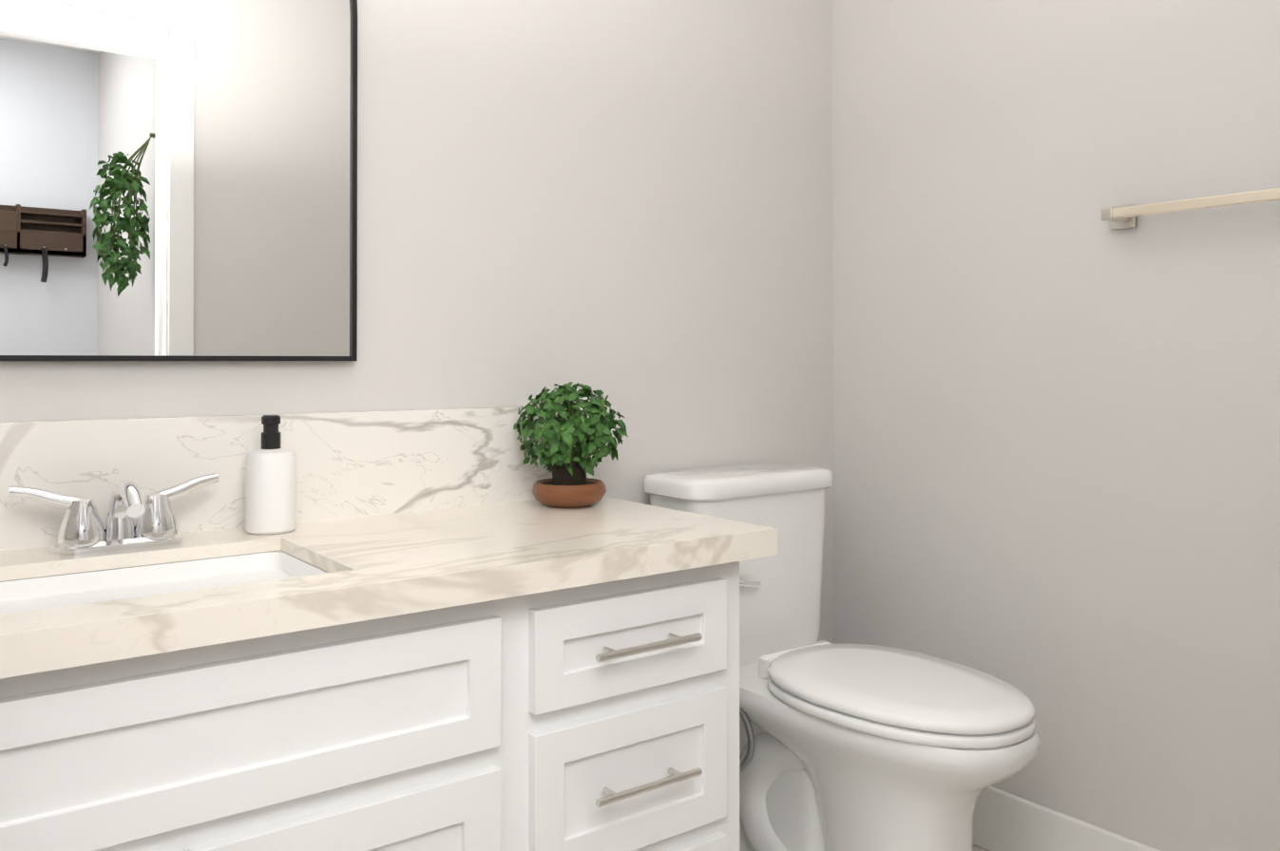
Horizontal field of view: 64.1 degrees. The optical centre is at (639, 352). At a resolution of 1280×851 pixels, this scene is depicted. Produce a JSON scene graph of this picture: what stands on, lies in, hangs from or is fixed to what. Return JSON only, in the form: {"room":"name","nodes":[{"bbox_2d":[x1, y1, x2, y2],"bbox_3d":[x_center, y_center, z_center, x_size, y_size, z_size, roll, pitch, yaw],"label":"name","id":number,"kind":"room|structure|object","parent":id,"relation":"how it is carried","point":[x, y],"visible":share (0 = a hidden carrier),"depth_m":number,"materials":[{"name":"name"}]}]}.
{"room":"bathroom","nodes":[
{"label":"bathroom","id":0,"kind":"room"},
{"bbox_2d":[0,0,833,644],"bbox_3d":[-0.511,-0.127,1.937,2.650,2.440,0.100,0,-1,-37],"label":"wall","id":1,"kind":"structure","parent":0,"point":[625,207],"depth_m":2.18,"materials":[{"name":"paint"}]},
{"bbox_2d":[0,0,357,361],"bbox_3d":[-0.949,-0.569,1.532,1.080,1.163,0.022,0,-1,-37],"label":"mirror","id":2,"kind":"object","parent":1,"relation":"attached to","point":[178,180],"visible":1,"depth_m":1.67,"materials":[{"name":"black mirror"}]},
{"bbox_2d":[972,843,988,850],"bbox_3d":[0.010,1.138,1.233,2.650,0.100,1.836,0,-1,-37],"label":"floor","id":3,"kind":"structure","parent":0,"point":[976,848],"depth_m":2.25,"materials":[{"name":"tile"}]},
{"bbox_2d":[0,531,777,850],"bbox_3d":[-0.608,0.701,1.431,1.675,0.776,0.576,0,-1,-37],"label":"bathroom vanity","id":4,"kind":"object","parent":3,"relation":"on","point":[429,630],"depth_m":1.35,"materials":[{"name":"paint"}]},
{"bbox_2d":[0,496,777,641],"bbox_3d":[-0.610,0.303,1.437,1.675,0.020,0.568,0,-1,-37],"label":"countertop","id":5,"kind":"structure","parent":4,"relation":"on","point":[438,542],"depth_m":1.55,"materials":[{"name":"beige stone"}]},
{"bbox_2d":[3,470,224,554],"bbox_3d":[-0.761,0.240,1.512,0.289,0.106,0.156,0,-1,-37],"label":"faucet","id":6,"kind":"object","parent":5,"relation":"on","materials":[{"name":"silver metal"}]},
{"bbox_2d":[0,538,342,611],"bbox_3d":[-0.658,0.380,1.366,0.490,0.160,0.349,0,-1,-37],"label":"sink","id":7,"kind":"object","parent":5,"relation":"in","point":[130,574],"depth_m":1.49,"materials":[{"name":"white ceramic"}]},
{"bbox_2d":[244,415,296,534],"bbox_3d":[-0.610,0.199,1.687,0.080,0.191,0.080,0,-1,-37],"label":"soap dispenser","id":8,"kind":"object","parent":5,"relation":"on","point":[270,486],"visible":1,"depth_m":1.66,"materials":[{"name":"white"}]},
{"bbox_2d":[513,382,628,508],"bbox_3d":[-0.132,0.177,1.983,0.220,0.240,0.195,0,-1,-37],"label":"potted plant","id":9,"kind":"object","parent":5,"relation":"on","point":[569,484],"visible":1,"depth_m":1.94,"materials":[{"name":"green plant"}]},
{"bbox_2d":[643,463,1040,850],"bbox_3d":[0.371,0.677,2.022,0.491,0.834,0.812,0,-1,-37],"label":"toilet","id":10,"kind":"object","parent":3,"relation":"on","point":[857,748],"visible":0.75,"depth_m":1.95,"materials":[{"name":"white ceramic"}]},
{"bbox_2d":[832,0,1279,850],"bbox_3d":[1.059,-0.127,1.969,0.100,2.440,1.736,0,-1,-37],"label":"wall","id":11,"kind":"structure","parent":0,"point":[1057,450],"depth_m":2.10,"materials":[{"name":"paint"}]},
{"bbox_2d":[972,785,1160,850],"bbox_3d":[0.971,1.023,1.978,0.018,0.140,1.599,0,-1,-37],"label":"baseboard","id":12,"kind":"structure","parent":11,"relation":"attached to","point":[1003,821],"depth_m":2.13,"materials":[{"name":"paint"}]},
{"bbox_2d":[1101,188,1279,229],"bbox_3d":[1.107,-0.270,1.762,0.072,0.048,0.637,0,-1,-37],"label":"towel rail","id":13,"kind":"object","parent":11,"relation":"attached to","point":[1120,217],"visible":1,"depth_m":1.87,"materials":[{"name":"beige"}]}
]}

